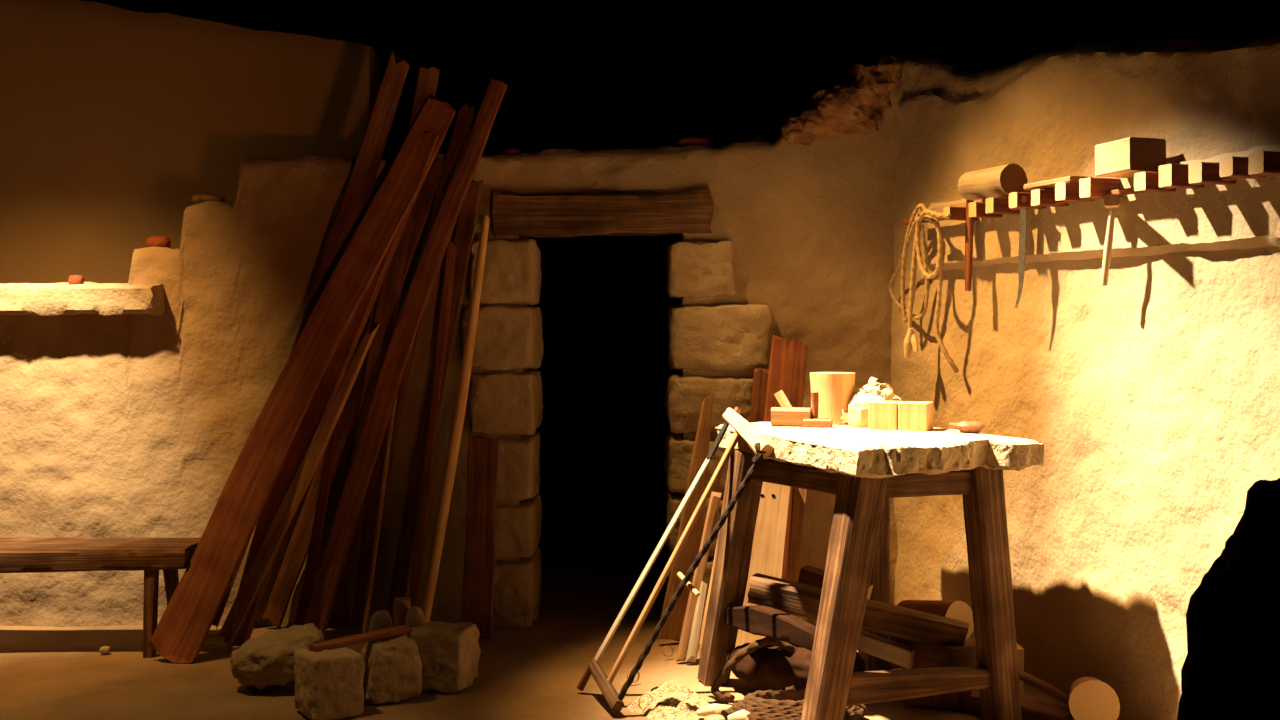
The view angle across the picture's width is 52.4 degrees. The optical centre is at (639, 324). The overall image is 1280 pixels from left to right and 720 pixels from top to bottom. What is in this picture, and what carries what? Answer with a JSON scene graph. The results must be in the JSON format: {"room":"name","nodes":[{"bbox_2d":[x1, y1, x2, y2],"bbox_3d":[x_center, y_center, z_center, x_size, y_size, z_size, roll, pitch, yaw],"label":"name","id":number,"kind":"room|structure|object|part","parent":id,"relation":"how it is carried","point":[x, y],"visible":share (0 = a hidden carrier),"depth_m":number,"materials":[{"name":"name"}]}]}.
{"room":"carpenter's workshop","nodes":[
{"label":"carpenter's workshop","id":0,"kind":"room"},
{"bbox_2d":[0,0,379,282],"bbox_3d":[-4.000,-0.455,7.347,5.000,3.769,0.306,0,0,0],"label":"wall","id":1,"kind":"structure","parent":0,"point":[112,118],"depth_m":7.20,"materials":[{"name":"paint"}]},
{"bbox_2d":[0,54,960,628],"bbox_3d":[-1.540,0.077,6.241,6.120,2.706,0.658,0,0,0],"label":"wall","id":2,"kind":"structure","parent":0,"point":[127,425],"depth_m":6.07,"materials":[{"name":"paint"}]},
{"bbox_2d":[0,283,164,315],"bbox_3d":[-3.259,-0.117,6.030,2.103,0.156,0.239,0,0,0],"label":"shelf","id":3,"kind":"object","parent":2,"relation":"attached to","point":[41,299],"depth_m":5.92,"materials":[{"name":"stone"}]},
{"bbox_2d":[68,275,83,284],"bbox_3d":[-2.601,-0.208,5.998,0.066,0.050,0.068,0,0,-12],"label":"shard","id":4,"kind":"object","parent":3,"relation":"on","point":[73,279],"visible":0.85,"depth_m":5.97},
{"bbox_2d":[146,236,170,247],"bbox_3d":[-2.293,-0.392,6.186,0.120,0.068,0.132,0,0,0],"label":"stone","id":5,"kind":"object","parent":2,"relation":"on","point":[154,241],"visible":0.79,"depth_m":6.13,"materials":[{"name":"stone"}]},
{"bbox_2d":[191,194,224,202],"bbox_3d":[-2.058,-0.600,6.192,0.156,0.043,0.132,0,0,0],"label":"loose stone","id":6,"kind":"object","parent":2,"relation":"on","point":[200,198],"visible":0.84,"depth_m":6.14,"materials":[{"name":"brown stone"}]},
{"bbox_2d":[461,238,543,627],"bbox_3d":[-0.658,0.507,6.288,0.364,1.851,0.556,0,0,0],"label":"trim","id":7,"kind":"structure","parent":2,"relation":"attached to","point":[507,337],"depth_m":6.02,"materials":[{"name":"stone"}]},
{"bbox_2d":[502,148,520,154],"bbox_3d":[-0.614,-0.823,6.187,0.092,0.037,0.124,0,0,0],"label":"fragment","id":8,"kind":"object","parent":2,"relation":"on","point":[507,151],"visible":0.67,"depth_m":6.13,"materials":[{"name":"ceramic"}]},
{"bbox_2d":[493,189,713,237],"bbox_3d":[-0.177,-0.519,6.173,1.045,0.223,0.340,0,0,0],"label":"door lintel","id":9,"kind":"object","parent":2,"relation":"attached to","point":[563,214],"depth_m":6.02,"materials":[{"name":"brown wood"}]},
{"bbox_2d":[673,136,711,146],"bbox_3d":[0.250,-0.863,6.192,0.186,0.064,0.129,0,0,-16],"label":"fragment","id":10,"kind":"object","parent":2,"relation":"on","point":[683,141],"visible":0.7,"depth_m":6.14,"materials":[{"name":"ceramic"}]},
{"bbox_2d":[665,241,771,622],"bbox_3d":[0.373,0.522,6.286,0.502,1.862,0.561,0,0,0],"label":"trim","id":11,"kind":"structure","parent":2,"relation":"attached to","point":[721,337],"depth_m":6.02,"materials":[{"name":"stone"}]},
{"bbox_2d":[0,475,1068,719],"bbox_3d":[-1.000,1.408,5.600,11.000,0.014,13.200,0,0,0],"label":"floor","id":12,"kind":"structure","parent":0,"point":[599,533],"depth_m":5.40,"materials":[{"name":"brown soil"}]},
{"bbox_2d":[0,537,200,656],"bbox_3d":[-2.691,1.177,5.657,1.534,0.462,0.357,0,0,0],"label":"bench","id":13,"kind":"object","parent":12,"relation":"on","point":[25,554],"visible":0.88,"depth_m":5.50,"materials":[{"name":"brown wood"}]},
{"bbox_3d":[-2.691,1.003,5.658,1.534,0.113,0.355,0,0,0],"label":"seat","id":14,"kind":"part","parent":13,"relation":"part of","materials":[{"name":"brown wood"}]},
{"bbox_3d":[-2.080,1.218,5.524,0.053,0.378,0.069,0,0,0],"label":"leg","id":15,"kind":"part","parent":13,"relation":"part of","materials":[{"name":"brown wood"}]},
{"bbox_3d":[-2.074,1.217,5.769,0.081,0.381,0.070,0,0,0],"label":"leg","id":16,"kind":"part","parent":13,"relation":"part of","materials":[{"name":"brown wood"}]},
{"bbox_2d":[99,646,110,653],"bbox_3d":[-2.284,1.386,5.551,0.046,0.028,0.039,0,0,0],"label":"pebble","id":17,"kind":"object","parent":12,"relation":"on","point":[105,649],"visible":1,"depth_m":5.54,"materials":[{"name":"stone"}]},
{"bbox_2d":[230,623,325,689],"bbox_3d":[-1.405,1.283,5.042,0.353,0.234,0.310,0,0,0],"label":"rock","id":18,"kind":"object","parent":12,"relation":"on","point":[266,659],"visible":0.77,"depth_m":4.93,"materials":[{"name":"stone"}]},
{"bbox_2d":[216,323,379,650],"bbox_3d":[-1.494,0.697,5.705,0.695,1.414,0.067,0,0,-16],"label":"plank","id":19,"kind":"object","parent":12,"relation":"on","point":[254,579],"visible":1,"depth_m":5.69,"materials":[{"name":"brown wood"}]},
{"bbox_2d":[149,95,455,662],"bbox_3d":[-1.465,0.168,5.739,1.327,2.472,0.194,0,0,-30],"label":"plank","id":20,"kind":"object","parent":12,"relation":"on","point":[181,632],"visible":1,"depth_m":5.71,"materials":[{"name":"red wood"}]},
{"bbox_2d":[212,51,410,629],"bbox_3d":[-1.560,0.070,5.978,1.001,2.669,0.069,0,0,-7],"label":"plank","id":21,"kind":"object","parent":12,"relation":"on","point":[352,209],"visible":0.44,"depth_m":5.99,"materials":[{"name":"brown wood"}]},
{"bbox_2d":[294,355,352,624],"bbox_3d":[-1.431,0.696,5.909,0.298,1.415,0.062,0,0,-25],"label":"plank","id":22,"kind":"object","parent":12,"relation":"on","point":[309,578],"visible":0.61,"depth_m":5.88,"materials":[{"name":"red wood"}]},
{"bbox_2d":[293,646,364,719],"bbox_3d":[-1.126,1.285,4.695,0.214,0.230,0.227,0,0,-36],"label":"stone block","id":23,"kind":"object","parent":12,"relation":"on","point":[328,683],"visible":0.98,"depth_m":4.61,"materials":[{"name":"stone"}]},
{"bbox_2d":[308,625,411,651],"bbox_3d":[-1.039,1.168,4.850,0.055,0.024,0.420,0,0,44],"label":"slat","id":24,"kind":"object","parent":23,"relation":"on","point":[403,629],"visible":1,"depth_m":4.83,"materials":[{"name":"red wood"}]},
{"bbox_2d":[224,128,438,646],"bbox_3d":[-1.373,0.242,5.838,0.958,2.324,0.175,0,0,-24],"label":"plank","id":25,"kind":"object","parent":12,"relation":"on","point":[334,374],"visible":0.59,"depth_m":5.80,"materials":[{"name":"red wood"}]},
{"bbox_2d":[262,159,443,628],"bbox_3d":[-1.327,0.312,6.016,0.839,2.184,0.042,0,0,-2],"label":"plank","id":26,"kind":"object","parent":12,"relation":"on","point":[298,547],"visible":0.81,"depth_m":6.00,"materials":[{"name":"brown wood"}]},
{"bbox_2d":[340,300,376,630],"bbox_3d":[-1.308,0.643,6.010,0.233,1.522,0.057,0,0,-16],"label":"plank","id":27,"kind":"object","parent":12,"relation":"on","point":[345,624],"visible":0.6,"depth_m":5.98,"materials":[{"name":"brown wood"}]},
{"bbox_2d":[368,610,392,631],"bbox_3d":[-1.055,1.282,5.299,0.106,0.236,0.088,0,0,-10],"label":"stone","id":28,"kind":"object","parent":12,"relation":"on","point":[381,619],"visible":0.32,"depth_m":5.27,"materials":[{"name":"stone"}]},
{"bbox_2d":[326,65,439,629],"bbox_3d":[-1.206,0.097,6.009,0.555,2.614,0.045,0,0,-8],"label":"plank","id":29,"kind":"object","parent":12,"relation":"on","point":[387,305],"visible":0.4,"depth_m":5.99,"materials":[{"name":"brown wood"}]},
{"bbox_2d":[362,291,406,632],"bbox_3d":[-1.151,0.623,5.895,0.246,1.563,0.022,0,0,-41],"label":"plank","id":30,"kind":"object","parent":12,"relation":"on","point":[391,420],"visible":0.65,"depth_m":5.86,"materials":[{"name":"brown wood"}]},
{"bbox_2d":[360,634,421,703],"bbox_3d":[-0.941,1.288,4.899,0.212,0.223,0.234,0,0,-24],"label":"stone block","id":31,"kind":"object","parent":12,"relation":"on","point":[393,665],"visible":0.94,"depth_m":4.81,"materials":[{"name":"stone"}]},
{"bbox_2d":[393,597,410,626],"bbox_3d":[-0.961,1.254,5.249,0.071,0.299,0.071,0,0,0],"label":"mallet","id":32,"kind":"object","parent":12,"relation":"on","point":[401,605],"visible":0.44,"depth_m":5.22,"materials":[{"name":"brown wood"}]},
{"bbox_2d":[303,75,507,634],"bbox_3d":[-1.054,0.123,5.875,0.941,2.561,0.095,0,0,-18],"label":"plank","id":33,"kind":"object","parent":12,"relation":"on","point":[403,336],"visible":0.98,"depth_m":5.83,"materials":[{"name":"red wood"}]},
{"bbox_2d":[351,103,474,629],"bbox_3d":[-1.074,0.186,6.025,0.615,2.437,0.063,0,0,-5],"label":"plank","id":34,"kind":"object","parent":12,"relation":"on","point":[463,123],"visible":0.49,"depth_m":6.00,"materials":[{"name":"brown wood"}]},
{"bbox_2d":[405,606,424,633],"bbox_3d":[-0.901,1.262,5.201,0.079,0.276,0.080,0,0,-13],"label":"stone","id":35,"kind":"object","parent":12,"relation":"on","point":[414,616],"visible":0.26,"depth_m":5.17,"materials":[{"name":"stone"}]},
{"bbox_2d":[409,242,456,606],"bbox_3d":[-0.952,0.511,5.923,0.262,1.786,0.052,0,0,-36],"label":"plank","id":36,"kind":"object","parent":12,"relation":"on","point":[424,499],"visible":0.94,"depth_m":5.92,"materials":[{"name":"red wood"}]},
{"bbox_2d":[387,179,482,626],"bbox_3d":[-0.953,0.360,6.016,0.453,2.088,0.039,0,0,-4],"label":"plank","id":37,"kind":"object","parent":12,"relation":"on","point":[465,225],"visible":0.67,"depth_m":6.00,"materials":[{"name":"brown wood"}]},
{"bbox_2d":[407,621,480,692],"bbox_3d":[-0.766,1.282,5.059,0.246,0.236,0.248,0,0,13],"label":"stone block","id":38,"kind":"object","parent":12,"relation":"on","point":[449,653],"visible":0.8,"depth_m":4.95,"materials":[{"name":"stone"}]},
{"bbox_2d":[421,215,489,622],"bbox_3d":[-0.827,0.448,5.804,0.061,1.912,0.434,0,0,40],"label":"pole","id":39,"kind":"object","parent":12,"relation":"on","point":[467,358],"visible":0.94,"depth_m":5.78,"materials":[{"name":"brown wood"}]},
{"bbox_2d":[460,435,499,638],"bbox_3d":[-0.715,0.948,5.802,0.170,0.911,0.080,0,0,0],"label":"board","id":40,"kind":"object","parent":12,"relation":"on","point":[483,453],"visible":0.97,"depth_m":5.78,"materials":[{"name":"brown wood"}]},
{"bbox_2d":[627,669,639,682],"bbox_3d":[-0.026,1.372,5.083,0.056,0.053,0.016,0,0,-32],"label":"wood curl","id":41,"kind":"object","parent":12,"relation":"on","point":[631,669],"visible":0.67,"depth_m":5.09,"materials":[{"name":"brown wood"}]},
{"bbox_2d":[626,680,709,719],"bbox_3d":[0.120,1.362,4.790,0.340,0.104,0.400,0,0,0],"label":"heap","id":42,"kind":"object","parent":12,"relation":"on","point":[671,700],"visible":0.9,"depth_m":4.72,"materials":[{"name":"beige wood"}]},
{"bbox_2d":[638,693,653,710],"bbox_3d":[0.024,1.368,4.715,0.066,0.062,0.018,0,0,-32],"label":"wood curl","id":43,"kind":"object","parent":42,"relation":"on","point":[644,693],"visible":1,"depth_m":4.71,"materials":[{"name":"brown wood"}]},
{"bbox_2d":[663,645,673,656],"bbox_3d":[0.120,1.375,5.481,0.051,0.049,0.016,0,0,-32],"label":"wood curl","id":44,"kind":"object","parent":12,"relation":"on","point":[666,645],"visible":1,"depth_m":5.48,"materials":[{"name":"brown wood"}]},
{"bbox_2d":[577,407,773,713],"bbox_3d":[0.127,0.857,4.883,0.679,1.076,0.347,0,0,-14],"label":"saw","id":45,"kind":"object","parent":12,"relation":"on","point":[742,427],"visible":1,"depth_m":4.87,"materials":[{"name":"brown wood"}]},
{"bbox_3d":[-0.205,1.340,4.955,0.074,0.109,0.028,0,0,12],"label":"handle","id":46,"kind":"part","parent":45,"relation":"part of","materials":[{"name":"brown wood"}]},
{"bbox_3d":[-0.130,1.332,4.804,0.048,0.126,0.319,0,0,-20],"label":"arm","id":47,"kind":"part","parent":45,"relation":"part of","materials":[{"name":"brown wood"}]},
{"bbox_3d":[0.049,0.899,4.998,0.479,0.795,0.028,0,0,-13],"label":"blade","id":48,"kind":"part","parent":45,"relation":"part of","materials":[{"name":"grey metal"}]},
{"bbox_3d":[0.186,0.914,4.753,0.581,0.913,0.041,0,0,-14],"label":"twisted cord","id":49,"kind":"part","parent":45,"relation":"part of","materials":[{"name":"black fabric"}]},
{"bbox_3d":[0.373,0.344,5.067,0.042,0.050,0.024,0,0,-16],"label":"knob","id":50,"kind":"part","parent":45,"relation":"part of","materials":[{"name":"red wood"}]},
{"bbox_3d":[0.408,0.412,4.949,0.064,0.176,0.343,0,0,-21],"label":"arm","id":51,"kind":"part","parent":45,"relation":"part of","materials":[{"name":"brown wood"}]},
{"bbox_2d":[657,397,713,640],"bbox_3d":[0.203,0.863,5.766,0.277,1.082,0.048,0,0,-25],"label":"board","id":52,"kind":"object","parent":12,"relation":"on","point":[672,629],"visible":0.65,"depth_m":5.76,"materials":[{"name":"brown wood"}]},
{"bbox_2d":[685,581,706,662],"bbox_3d":[0.241,1.242,5.447,0.040,0.324,0.153,0,0,32],"label":"batten","id":53,"kind":"object","parent":12,"relation":"on","point":[693,646],"visible":0.99,"depth_m":5.43,"materials":[{"name":"grey wood"}]},
{"bbox_2d":[676,492,721,661],"bbox_3d":[0.250,1.061,5.520,0.042,0.686,0.297,0,0,38],"label":"batten","id":54,"kind":"object","parent":12,"relation":"on","point":[715,497],"visible":0.78,"depth_m":5.50,"materials":[{"name":"brown wood"}]},
{"bbox_2d":[699,538,717,647],"bbox_3d":[0.357,1.016,5.619,0.063,0.775,0.281,0,0,42],"label":"board","id":55,"kind":"object","parent":12,"relation":"on","point":[710,584],"visible":0.16,"depth_m":5.57,"materials":[{"name":"brown wood"}]},
{"bbox_2d":[704,715,724,719],"bbox_3d":[0.261,1.378,4.513,0.076,0.044,0.062,0,0,-20],"label":"stone","id":56,"kind":"object","parent":12,"relation":"on","point":[710,717],"visible":1,"depth_m":4.50,"materials":[{"name":"stone"}]},
{"bbox_2d":[750,368,768,422],"bbox_3d":[0.515,0.801,5.900,0.086,1.206,0.241,0,0,43],"label":"board","id":57,"kind":"object","parent":12,"relation":"on","point":[760,376],"visible":0.12,"depth_m":5.93,"materials":[{"name":"brown wood"}]},
{"bbox_2d":[735,482,790,646],"bbox_3d":[0.515,1.015,5.560,0.285,0.802,0.156,0,0,0],"label":"board","id":58,"kind":"object","parent":12,"relation":"on","point":[769,540],"visible":0.39,"depth_m":5.56,"materials":[{"name":"brown wood"}]},
{"bbox_2d":[697,637,866,719],"bbox_3d":[0.503,1.285,4.698,0.603,0.230,0.435,0,0,0],"label":"rope coil","id":59,"kind":"object","parent":12,"relation":"on","point":[786,703],"visible":0.66,"depth_m":4.62,"materials":[{"name":"brown fabric"}]},
{"bbox_2d":[763,335,807,579],"bbox_3d":[0.611,0.724,5.831,0.150,1.360,0.402,0,0,34],"label":"board","id":60,"kind":"object","parent":12,"relation":"on","point":[788,358],"visible":0.23,"depth_m":5.90,"materials":[{"name":"red wood"}]},
{"bbox_2d":[726,643,865,690],"bbox_3d":[0.594,1.301,4.981,0.538,0.199,0.322,0,0,18],"label":"bundle","id":61,"kind":"object","parent":12,"relation":"on","point":[768,667],"visible":0.38,"depth_m":4.87,"materials":[{"name":"brown fabric"}]},
{"bbox_2d":[788,487,806,617],"bbox_3d":[0.673,0.995,5.614,0.070,0.817,0.167,0,0,33],"label":"board","id":62,"kind":"object","parent":12,"relation":"on","point":[799,496],"visible":0.42,"depth_m":5.61,"materials":[{"name":"brown wood"}]},
{"bbox_2d":[697,422,1043,719],"bbox_3d":[0.800,0.908,4.922,0.896,1.021,1.182,0,0,-23],"label":"workbench","id":63,"kind":"object","parent":12,"relation":"on","point":[865,468],"visible":0.87,"depth_m":4.54,"materials":[{"name":"wood"}]},
{"bbox_3d":[0.361,0.951,5.092,0.284,0.936,0.146,0,0,25],"label":"leg","id":64,"kind":"part","parent":63,"relation":"part of","materials":[{"name":"brown wood"}]},
{"bbox_2d":[771,390,832,427],"bbox_3d":[0.637,0.328,5.117,0.238,0.142,0.082,0,0,16],"label":"plane","id":65,"kind":"object","parent":63,"relation":"on","point":[785,415],"visible":1,"depth_m":5.10,"materials":[{"name":"brown wood"}]},
{"bbox_3d":[0.687,0.317,5.108,0.032,0.106,0.037,0,0,0],"label":"handle","id":66,"kind":"part","parent":65,"relation":"part of","materials":[{"name":"red wood"}]},
{"bbox_2d":[810,372,854,424],"bbox_3d":[0.785,0.297,5.300,0.182,0.205,0.188,0,0,0],"label":"bucket","id":67,"kind":"object","parent":63,"relation":"on","point":[835,389],"visible":0.62,"depth_m":5.22,"materials":[{"name":"brown wood"}]},
{"bbox_3d":[0.696,0.950,4.454,0.295,0.937,0.129,0,0,-18],"label":"leg","id":68,"kind":"part","parent":63,"relation":"part of","materials":[{"name":"brown wood"}]},
{"bbox_2d":[848,407,867,427],"bbox_3d":[0.884,0.361,5.120,0.107,0.078,0.099,0,0,-27],"label":"chunk","id":69,"kind":"object","parent":63,"relation":"on","point":[857,416],"visible":0.65,"depth_m":5.08,"materials":[{"name":"beige wood"}]},
{"bbox_2d":[840,377,901,422],"bbox_3d":[0.946,0.306,5.253,0.316,0.188,0.231,0,0,0],"label":"wood shavings","id":70,"kind":"object","parent":63,"relation":"on","point":[873,391],"visible":0.38,"depth_m":5.21},
{"bbox_3d":[0.937,0.951,5.255,0.164,0.925,0.174,0,0,-24],"label":"leg","id":71,"kind":"part","parent":63,"relation":"part of","materials":[{"name":"brown wood"}]},
{"bbox_2d":[868,401,932,430],"bbox_3d":[1.004,0.348,5.000,0.224,0.103,0.151,0,0,22],"label":"wood block","id":72,"kind":"object","parent":63,"relation":"on","point":[882,415],"visible":1,"depth_m":4.94,"materials":[{"name":"beige wood"}]},
{"bbox_2d":[949,421,984,432],"bbox_3d":[1.214,0.380,4.830,0.133,0.045,0.092,0,0,0],"label":"oil lamp","id":73,"kind":"object","parent":63,"relation":"on","point":[963,426],"visible":1,"depth_m":4.80,"materials":[{"name":"ceramic"}]},
{"bbox_3d":[1.166,0.375,4.835,0.035,0.025,0.028,0,0,18],"label":"spout","id":74,"kind":"part","parent":73,"relation":"part of","materials":[{"name":"ceramic"}]},
{"bbox_3d":[1.244,0.951,4.594,0.147,0.927,0.200,0,0,-23],"label":"leg","id":75,"kind":"part","parent":63,"relation":"part of","materials":[{"name":"brown wood"}]},
{"bbox_2d":[889,638,975,669],"bbox_3d":[1.197,1.324,5.171,0.176,0.214,0.478,0,0,-34],"label":"block","id":76,"kind":"object","parent":12,"relation":"on","point":[971,641],"visible":0.03,"depth_m":5.07,"materials":[{"name":"brown wood"}]},
{"bbox_2d":[897,600,973,638],"bbox_3d":[1.150,1.150,5.114,0.147,0.188,0.346,0,0,-26],"label":"log","id":77,"kind":"object","parent":76,"relation":"on","point":[958,610],"visible":0.42,"depth_m":5.00,"materials":[{"name":"red wood"}]},
{"bbox_2d":[901,691,971,708],"bbox_3d":[1.093,1.355,4.801,0.262,0.090,0.124,0,0,11],"label":"block","id":78,"kind":"object","parent":12,"relation":"on","point":[952,700],"visible":0.35,"depth_m":4.74,"materials":[{"name":"brown wood"}]},
{"bbox_2d":[889,636,976,668],"bbox_3d":[1.085,1.234,4.825,0.136,0.149,0.331,0,0,-29],"label":"block","id":79,"kind":"object","parent":78,"relation":"on","point":[931,655],"visible":0.34,"depth_m":4.71,"materials":[{"name":"brown wood"}]},
{"bbox_2d":[747,573,968,645],"bbox_3d":[0.812,1.078,4.889,0.830,0.230,0.124,0,0,19],"label":"squared timber","id":80,"kind":"object","parent":79,"relation":"on","point":[799,599],"visible":0.77,"depth_m":4.82,"materials":[{"name":"brown wood"}]},
{"bbox_2d":[798,565,872,599],"bbox_3d":[0.769,1.034,5.135,0.286,0.142,0.092,0,0,24],"label":"timber offcut","id":81,"kind":"object","parent":80,"relation":"on","point":[809,575],"visible":0.27,"depth_m":5.13,"materials":[{"name":"brown wood"}]},
{"bbox_2d":[857,630,914,668],"bbox_3d":[0.888,1.208,4.880,0.297,0.126,0.042,0,0,34],"label":"board","id":82,"kind":"object","parent":79,"relation":"on","point":[893,652],"visible":0.71,"depth_m":4.84,"materials":[{"name":"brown wood"}]},
{"bbox_2d":[965,690,1073,719],"bbox_3d":[1.360,1.371,4.630,0.383,0.064,0.125,0,0,43],"label":"plank","id":83,"kind":"object","parent":12,"relation":"on","point":[1031,709],"visible":0.53,"depth_m":4.56,"materials":[{"name":"brown wood"}]},
{"bbox_2d":[1017,644,1023,696],"bbox_3d":[1.400,1.308,4.920,0.081,0.185,0.101,0,0,0],"label":"wood block","id":84,"kind":"object","parent":12,"relation":"on","point":[1020,651],"visible":0.17,"depth_m":4.87,"materials":[{"name":"brown wood"}]},
{"bbox_2d":[1018,669,1068,705],"bbox_3d":[1.466,1.299,4.554,0.374,0.185,0.068,0,0,28],"label":"branch","id":85,"kind":"object","parent":12,"relation":"on","point":[1040,684],"visible":0.45,"depth_m":4.58,"materials":[{"name":"brown wood"}]},
{"bbox_2d":[1069,677,1119,719],"bbox_3d":[1.553,1.293,4.470,0.164,0.192,0.255,0,0,15],"label":"log","id":86,"kind":"object","parent":12,"relation":"on","point":[1090,698],"visible":1,"depth_m":4.36,"materials":[{"name":"brown wood"}]},
{"bbox_2d":[1177,478,1279,719],"bbox_3d":[1.187,0.832,2.355,0.511,1.136,0.426,0,0,-16],"label":"boulder","id":87,"kind":"object","parent":12,"relation":"on","point":[1230,670],"visible":1,"depth_m":2.27,"materials":[{"name":"black stone"}]},
{"bbox_2d":[79,0,1119,474],"bbox_3d":[-1.000,-2.175,12.300,11.000,7.250,0.200,0,0,0],"label":"sky","id":88,"kind":"structure","parent":0,"point":[581,75],"depth_m":12.20,"materials":[{"name":"black"}]},
{"bbox_2d":[891,33,1279,719],"bbox_3d":[2.297,0.072,3.489,0.427,2.715,6.198,0,0,-19],"label":"wall","id":89,"kind":"structure","parent":0,"point":[1151,395],"depth_m":4.72,"materials":[{"name":"paint"}]},
{"bbox_2d":[902,144,1279,270],"bbox_3d":[1.576,-0.389,4.775,0.254,0.318,2.179,0,0,-19],"label":"tool rack","id":90,"kind":"object","parent":89,"relation":"attached to","point":[1227,200],"visible":0.85,"depth_m":4.45,"materials":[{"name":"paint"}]},
{"bbox_2d":[889,203,958,372],"bbox_3d":[1.239,-0.159,5.649,0.167,0.725,0.717,0,0,-9],"label":"rope hank","id":91,"kind":"object","parent":90,"relation":"hanging from","point":[910,341],"visible":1,"depth_m":5.61,"materials":[{"name":"beige fabric"}]},
{"bbox_2d":[965,200,973,290],"bbox_3d":[1.343,-0.324,5.305,0.025,0.372,0.043,0,0,-19],"label":"wooden rod","id":92,"kind":"object","parent":90,"relation":"hanging from","point":[969,220],"visible":0.91,"depth_m":5.30,"materials":[{"name":"red wood"}]},
{"bbox_2d":[958,163,1027,199],"bbox_3d":[1.394,-0.563,5.162,0.128,0.124,0.299,0,0,-20],"label":"log","id":93,"kind":"object","parent":90,"relation":"on","point":[999,181],"visible":0.97,"depth_m":5.07,"materials":[{"name":"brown wood"}]},
{"bbox_2d":[1015,196,1027,307],"bbox_3d":[1.455,-0.277,4.933,0.039,0.426,0.152,0,0,7],"label":"saw blade","id":94,"kind":"object","parent":90,"relation":"hanging from","point":[1023,212],"visible":0.95,"depth_m":4.96,"materials":[{"name":"metal"}]},
{"bbox_2d":[1023,176,1087,189],"bbox_3d":[1.526,-0.517,4.755,0.100,0.025,0.269,0,0,-20],"label":"flat board","id":95,"kind":"object","parent":90,"relation":"on","point":[1047,184],"visible":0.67,"depth_m":4.73,"materials":[{"name":"brown wood"}]},
{"bbox_3d":[1.545,-0.455,4.764,0.034,0.022,2.179,0,0,-19],"label":"rail","id":96,"kind":"part","parent":90,"relation":"part of","materials":[{"name":"red wood"}]},
{"bbox_2d":[1100,194,1119,285],"bbox_3d":[1.603,-0.291,4.437,0.062,0.308,0.214,0,0,20],"label":"hammer","id":97,"kind":"object","parent":90,"relation":"hanging from","point":[1111,201],"visible":1,"depth_m":4.48,"materials":[{"name":"brown wood"}]},
{"bbox_3d":[1.621,-0.279,4.500,0.026,0.285,0.080,0,0,-13],"label":"handle","id":98,"kind":"part","parent":97,"relation":"part of","materials":[{"name":"brown wood"}]},
{"bbox_2d":[1095,137,1165,177],"bbox_3d":[1.657,-0.565,4.397,0.150,0.114,0.176,0,0,-19],"label":"block","id":99,"kind":"object","parent":90,"relation":"on","point":[1122,158],"visible":0.89,"depth_m":4.33,"materials":[{"name":"brown wood"}]}
]}

